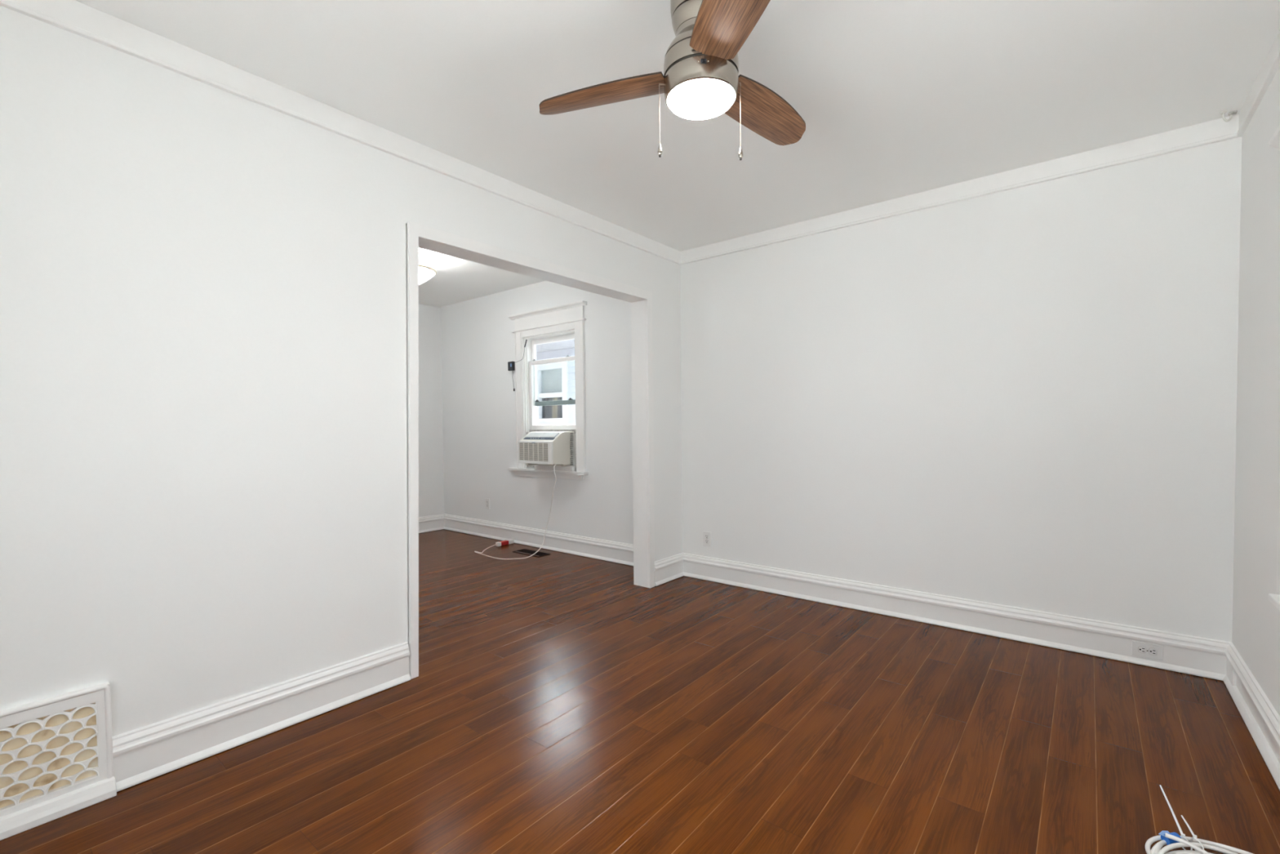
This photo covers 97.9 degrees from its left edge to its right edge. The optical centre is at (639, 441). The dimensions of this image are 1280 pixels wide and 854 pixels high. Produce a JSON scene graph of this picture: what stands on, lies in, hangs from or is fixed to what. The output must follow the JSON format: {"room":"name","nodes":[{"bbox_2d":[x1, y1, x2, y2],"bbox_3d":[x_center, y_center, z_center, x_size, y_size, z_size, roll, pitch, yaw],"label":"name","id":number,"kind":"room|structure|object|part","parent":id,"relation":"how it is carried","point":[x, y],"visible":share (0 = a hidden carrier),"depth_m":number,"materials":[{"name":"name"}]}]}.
{"room":"empty living room","nodes":[
{"label":"empty living room","id":0,"kind":"room"},
{"bbox_2d":[0,5,682,736],"bbox_3d":[-1.086,-0.175,2.833,0.120,2.645,4.380,1,2,39],"label":"wall","id":1,"kind":"structure","parent":0,"point":[203,464],"depth_m":2.06,"materials":[{"name":"paint"}]},
{"bbox_2d":[0,681,116,839],"bbox_3d":[-1.925,1.001,1.671,0.052,0.374,0.511,1,2,39],"label":"air vent","id":2,"kind":"object","parent":1,"relation":"in","point":[56,760],"visible":1,"depth_m":1.77,"materials":[{"name":"metal"}]},
{"bbox_3d":[-1.943,0.987,1.687,0.003,0.250,0.436,1,2,39],"label":"damper plate","id":3,"kind":"part","parent":2,"relation":"part of","materials":[{"name":"beige metal"}]},
{"bbox_2d":[0,701,99,810],"bbox_3d":[-1.927,0.987,1.674,0.011,0.250,0.436,1,2,39],"label":"grille","id":4,"kind":"object","parent":2,"relation":"attached to","point":[46,754],"depth_m":1.76,"materials":[{"name":"metal"}]},
{"bbox_3d":[-1.924,1.159,1.676,0.052,0.058,0.511,1,2,39],"label":"foot moulding","id":5,"kind":"part","parent":2,"relation":"part of","materials":[{"name":"paint"}]},
{"bbox_2d":[112,641,410,791],"bbox_3d":[-1.446,1.074,2.285,0.031,0.179,1.050,1,2,39],"label":"baseboard","id":6,"kind":"structure","parent":1,"relation":"attached to","point":[150,751],"depth_m":2.18,"materials":[{"name":"paint"}]},
{"bbox_2d":[0,0,680,264],"bbox_3d":[-1.043,-1.400,2.754,0.020,0.101,4.380,1,2,39],"label":"trim","id":7,"kind":"structure","parent":1,"relation":"attached to","point":[73,16],"depth_m":2.27,"materials":[{"name":"paint"}]},
{"bbox_2d":[405,220,654,679],"bbox_3d":[-0.588,0.022,3.454,0.160,2.207,2.000,1,2,39],"label":"trim","id":8,"kind":"structure","parent":1,"relation":"attached to","point":[418,236],"depth_m":3.30,"materials":[{"name":"paint"}]},
{"bbox_2d":[654,552,684,586],"bbox_3d":[0.234,0.999,4.370,0.031,0.179,0.396,1,2,39],"label":"baseboard","id":9,"kind":"structure","parent":1,"relation":"attached to","point":[669,568],"depth_m":4.35,"materials":[{"name":"paint"}]},
{"bbox_2d":[418,303,444,517],"bbox_3d":[-3.795,-0.209,5.014,0.150,2.645,4.380,1,2,39],"label":"wall","id":10,"kind":"structure","parent":0,"point":[431,482],"depth_m":6.55,"materials":[{"name":"paint"}]},
{"bbox_2d":[418,513,444,533],"bbox_3d":[-3.712,1.021,4.991,0.031,0.179,4.380,1,2,39],"label":"baseboard","id":11,"kind":"structure","parent":10,"relation":"attached to","point":[433,522],"depth_m":6.55,"materials":[{"name":"paint"}]},
{"bbox_2d":[418,248,545,306],"bbox_3d":[-2.507,-1.575,3.927,3.493,0.120,4.680,1,2,39],"label":"ceiling","id":12,"kind":"structure","parent":0,"point":[456,280],"depth_m":5.46,"materials":[{"name":"paint"}]},
{"bbox_2d":[418,252,436,284],"bbox_3d":[-1.873,-1.399,4.566,0.392,0.278,0.392,1,2,39],"label":"ceiling light","id":13,"kind":"object","parent":12,"relation":"attached to","point":[425,273],"visible":0.27,"depth_m":4.52,"materials":[{"name":"white glass"}]},
{"bbox_3d":[-1.872,-1.339,4.568,0.368,0.119,0.368,1,2,39],"label":"lamp shade","id":14,"kind":"part","parent":13,"relation":"part of","materials":[{"name":"white glass"}]},
{"bbox_2d":[0,528,1279,853],"bbox_3d":[-1.171,1.205,2.950,6.854,0.120,4.680,1,2,39],"label":"floor","id":15,"kind":"structure","parent":0,"point":[557,702],"depth_m":2.11,"materials":[{"name":"laminate"}]},
{"bbox_2d":[512,548,550,557],"bbox_3d":[-1.048,1.075,5.371,0.380,0.004,0.150,1,2,39],"label":"floor vent","id":16,"kind":"object","parent":15,"relation":"in","point":[524,551],"visible":0.94,"depth_m":5.36,"materials":[{"name":"brown metal"}]},
{"bbox_2d":[1145,784,1253,853],"bbox_3d":[1.549,1.109,1.452,0.349,0.100,0.456,1,2,39],"label":"cable coil","id":17,"kind":"object","parent":15,"relation":"on","point":[1173,840],"visible":1,"depth_m":1.55,"materials":[{"name":"white"}]},
{"bbox_2d":[75,0,1279,251],"bbox_3d":[0.163,-1.496,1.779,3.361,0.120,4.680,1,2,39],"label":"ceiling","id":18,"kind":"structure","parent":0,"point":[894,99],"depth_m":2.25,"materials":[{"name":"paint"}]},
{"bbox_2d":[539,0,805,160],"bbox_3d":[0.219,-1.172,1.881,0.995,0.534,0.954,1,2,39],"label":"ceiling fan","id":19,"kind":"object","parent":18,"relation":"hanging from","point":[700,80],"visible":1,"depth_m":1.75,"materials":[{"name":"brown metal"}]},
{"bbox_3d":[-0.127,-1.171,1.894,0.468,0.047,0.158,0,2,19],"label":"blade","id":20,"kind":"part","parent":19,"relation":"part of","materials":[{"name":"brown wood"}]},
{"bbox_3d":[0.064,-0.935,1.790,0.015,0.036,0.015,1,2,39],"label":"pull knob","id":21,"kind":"part","parent":19,"relation":"part of","materials":[{"name":"silver metal"}]},
{"bbox_3d":[0.070,-1.046,1.787,0.019,0.197,0.006,-1,2,0],"label":"pull chain","id":22,"kind":"part","parent":19,"relation":"part of","materials":[{"name":"silver metal"}]},
{"bbox_3d":[0.195,-1.083,1.786,0.214,0.031,0.214,1,2,39],"label":"light globe","id":23,"kind":"part","parent":19,"relation":"part of","materials":[{"name":"white glass"}]},
{"bbox_2d":[697,58,709,63],"bbox_3d":[0.190,-1.134,1.666,0.028,0.011,0.021,1,2,39],"label":"switch","id":24,"kind":"object","parent":19,"relation":"attached to","point":[700,60],"depth_m":1.67,"materials":[{"name":"metal"}]},
{"bbox_3d":[0.260,-1.163,1.450,0.158,0.047,0.468,-1,2,-11],"label":"blade","id":25,"kind":"part","parent":19,"relation":"part of","materials":[{"name":"brown wood"}]},
{"bbox_3d":[0.319,-1.042,1.787,0.013,0.209,0.006,-1,2,0],"label":"pull chain","id":26,"kind":"part","parent":19,"relation":"part of","materials":[{"name":"silver metal"}]},
{"bbox_3d":[0.323,-0.926,1.790,0.015,0.036,0.015,1,2,39],"label":"pull knob","id":27,"kind":"part","parent":19,"relation":"part of","materials":[{"name":"silver metal"}]},
{"bbox_3d":[0.446,-1.180,2.012,0.468,0.047,0.158,-2,2,-43],"label":"blade","id":28,"kind":"part","parent":19,"relation":"part of","materials":[{"name":"brown wood"}]},
{"bbox_2d":[1220,110,1237,121],"bbox_3d":[2.645,-1.456,2.507,0.074,0.050,0.032,-1,2,-6],"label":"ceiling hook","id":29,"kind":"object","parent":18,"relation":"attached to","point":[1230,113],"visible":1,"depth_m":2.50,"materials":[{"name":"white metal"}]},
{"bbox_3d":[2.631,-1.452,2.499,0.035,0.043,0.012,0,2,21],"label":"hook arm","id":30,"kind":"part","parent":29,"relation":"part of","materials":[{"name":"white metal"}]},
{"bbox_2d":[440,137,1241,641],"bbox_3d":[0.236,-0.240,4.675,6.854,2.645,0.150,1,2,39],"label":"wall","id":31,"kind":"structure","parent":0,"point":[1025,397],"depth_m":3.27,"materials":[{"name":"paint"}]},
{"bbox_2d":[485,497,489,509],"bbox_3d":[-1.682,0.689,6.152,0.073,0.117,0.008,1,2,39],"label":"wall outlet","id":32,"kind":"object","parent":31,"relation":"attached to","point":[487,500],"visible":1,"depth_m":6.14,"materials":[{"name":"white plastic"}]},
{"bbox_2d":[443,513,633,565],"bbox_3d":[-1.059,0.977,5.646,3.343,0.179,0.031,1,2,39],"label":"baseboard","id":33,"kind":"structure","parent":31,"relation":"attached to","point":[598,548],"depth_m":5.52,"materials":[{"name":"paint"}]},
{"bbox_2d":[507,300,587,479],"bbox_3d":[-0.887,-0.466,5.536,1.123,1.648,0.206,1,2,39],"label":"window","id":34,"kind":"structure","parent":31,"relation":"in","point":[562,322],"depth_m":5.51,"materials":[{"name":"paint"}]},
{"bbox_2d":[507,339,527,391],"bbox_3d":[-1.256,-0.776,5.723,0.257,0.517,0.040,0,2,32],"label":"box","id":35,"kind":"object","parent":34,"relation":"attached to","point":[511,365],"visible":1,"depth_m":5.75,"materials":[{"name":"black plastic"}]},
{"bbox_3d":[-1.236,-0.425,5.742,0.115,1.405,0.024,1,2,39],"label":"casing","id":36,"kind":"part","parent":34,"relation":"part of","materials":[{"name":"paint"}]},
{"bbox_2d":[474,431,576,559],"bbox_3d":[-0.981,0.491,5.448,1.068,1.166,0.828,-1,2,-2],"label":"window air conditioner","id":37,"kind":"object","parent":34,"relation":"on","point":[547,451],"visible":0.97,"depth_m":5.27,"materials":[{"name":"white plastic"}]},
{"bbox_3d":[-1.262,0.649,5.197,0.909,0.870,0.560,1,2,39],"label":"power cord","id":38,"kind":"part","parent":37,"relation":"part of","materials":[{"name":"white plastic"}]},
{"bbox_2d":[518,440,553,464],"bbox_3d":[-0.991,0.106,5.271,0.480,0.212,0.021,1,2,39],"label":"grille","id":39,"kind":"object","parent":37,"relation":"attached to","point":[529,451],"depth_m":5.25,"materials":[{"name":"white plastic"}]},
{"bbox_3d":[-0.960,-0.026,5.293,0.427,0.019,0.026,1,2,39],"label":"control panel","id":40,"kind":"part","parent":37,"relation":"part of","materials":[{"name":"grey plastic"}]},
{"bbox_3d":[-0.820,0.258,5.450,0.536,0.048,0.095,1,2,39],"label":"sill rail","id":41,"kind":"part","parent":37,"relation":"part of","materials":[{"name":"white plastic"}]},
{"bbox_3d":[-0.617,0.101,5.301,0.061,0.367,0.012,1,2,39],"label":"panel","id":42,"kind":"part","parent":37,"relation":"part of","materials":[{"name":"white plastic"}]},
{"bbox_3d":[-0.843,-0.383,5.539,0.764,1.355,0.150,1,2,39],"label":"frame","id":43,"kind":"part","parent":34,"relation":"part of","materials":[{"name":"paint"}]},
{"bbox_3d":[-0.853,-0.463,5.526,0.722,0.705,0.031,1,2,39],"label":"sash","id":44,"kind":"part","parent":34,"relation":"part of","materials":[{"name":"paint"}]},
{"bbox_3d":[-0.829,-0.699,5.552,0.722,0.680,0.030,1,2,39],"label":"sash","id":45,"kind":"part","parent":34,"relation":"part of","materials":[{"name":"paint"}]},
{"bbox_3d":[-0.825,-0.382,5.561,0.638,0.045,0.030,1,2,39],"label":"rail","id":46,"kind":"part","parent":34,"relation":"part of","materials":[{"name":"grey metal"}]},
{"bbox_3d":[-0.559,-0.417,5.197,0.114,1.405,0.024,1,2,39],"label":"casing","id":47,"kind":"part","parent":34,"relation":"part of","materials":[{"name":"paint"}]},
{"bbox_2d":[702,530,711,546],"bbox_3d":[0.526,0.767,4.376,0.073,0.117,0.008,1,2,39],"label":"wall outlet","id":48,"kind":"object","parent":31,"relation":"attached to","point":[706,535],"visible":1,"depth_m":4.37,"materials":[{"name":"white plastic"}]},
{"bbox_2d":[682,552,1231,680],"bbox_3d":[1.540,1.009,3.553,3.091,0.179,0.031,1,2,39],"label":"baseboard","id":49,"kind":"structure","parent":31,"relation":"attached to","point":[1201,656],"depth_m":3.20,"materials":[{"name":"paint"}]},
{"bbox_2d":[1131,640,1163,660],"bbox_3d":[2.513,1.036,2.762,0.117,0.073,0.008,1,2,39],"label":"wall outlet","id":50,"kind":"object","parent":49,"relation":"in","point":[1151,651],"visible":1,"depth_m":2.76,"materials":[{"name":"white plastic"}]},
{"bbox_2d":[1137,645,1146,653],"bbox_3d":[2.496,1.036,2.773,0.029,0.036,0.001,1,2,39],"label":"receptacle","id":51,"kind":"object","parent":50,"relation":"attached to","point":[1141,649],"depth_m":2.77,"materials":[{"name":"grey plastic"}]},
{"bbox_2d":[1148,647,1156,655],"bbox_3d":[2.526,1.036,2.748,0.029,0.036,0.002,1,2,39],"label":"receptacle","id":52,"kind":"object","parent":50,"relation":"attached to","point":[1152,651],"depth_m":2.75,"materials":[{"name":"grey plastic"}]},
{"bbox_2d":[680,113,1241,265],"bbox_3d":[1.519,-1.446,3.489,3.091,0.101,0.020,1,2,39],"label":"trim","id":53,"kind":"structure","parent":31,"relation":"attached to","point":[1215,131],"depth_m":3.11,"materials":[{"name":"paint"}]},
{"bbox_2d":[1231,66,1279,715],"bbox_3d":[1.380,-0.119,0.752,0.150,2.600,4.530,1,2,39],"label":"wall","id":54,"kind":"structure","parent":0,"point":[1255,629],"depth_m":2.23,"materials":[{"name":"paint"}]},
{"bbox_2d":[1222,642,1279,790],"bbox_3d":[1.368,1.085,0.901,0.031,0.179,4.380,1,2,39],"label":"baseboard","id":55,"kind":"structure","parent":54,"relation":"attached to","point":[1262,720],"depth_m":2.15,"materials":[{"name":"paint"}]},
{"bbox_2d":[1236,30,1279,136],"bbox_3d":[1.348,-1.370,0.829,0.020,0.101,4.380,1,2,39],"label":"trim","id":56,"kind":"structure","parent":54,"relation":"attached to","point":[1271,64],"depth_m":2.20,"materials":[{"name":"paint"}]},
{"bbox_2d":[1267,124,1279,611],"bbox_3d":[1.399,-0.180,0.843,0.165,1.647,2.760,1,2,39],"label":"window","id":57,"kind":"structure","parent":54,"relation":"in","point":[1274,142],"depth_m":1.90,"materials":[{"name":"paint"}]},
{"bbox_3d":[2.165,-0.208,1.860,0.018,1.460,0.105,1,2,39],"label":"casing","id":58,"kind":"part","parent":57,"relation":"part of","materials":[{"name":"paint"}]},
{"label":"outside","id":59,"kind":"structure","parent":0,"visible":0},
{"bbox_3d":[12.993,1.472,20.249,60.000,0.100,39.700,1,2,39],"label":"ground","id":60,"kind":"structure","parent":59,"visible":0},
{"bbox_2d":[536,339,575,425],"bbox_3d":[0.773,-0.700,11.018,11.100,5.000,7.275,1,2,39],"label":"neighbouring house","id":61,"kind":"structure","parent":60,"relation":"on","point":[556,381],"depth_m":9.04,"materials":[{"name":"white"}]},
{"bbox_3d":[-1.440,-0.754,9.122,0.570,0.078,0.060,1,2,39],"label":"meeting rail","id":62,"kind":"part","parent":61,"relation":"part of","materials":[{"name":"white"}]},
{"bbox_2d":[542,368,562,393],"bbox_3d":[-1.411,-0.976,9.153,0.590,0.500,0.007,1,2,39],"label":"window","id":63,"kind":"structure","parent":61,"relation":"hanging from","point":[553,388],"depth_m":9.18,"materials":[{"name":"glass"}]},
{"bbox_2d":[544,396,562,418],"bbox_3d":[-1.375,-0.538,9.206,0.590,0.420,0.036,1,2,39],"label":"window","id":64,"kind":"structure","parent":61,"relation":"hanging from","point":[556,411],"depth_m":9.26,"materials":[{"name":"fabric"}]}
]}

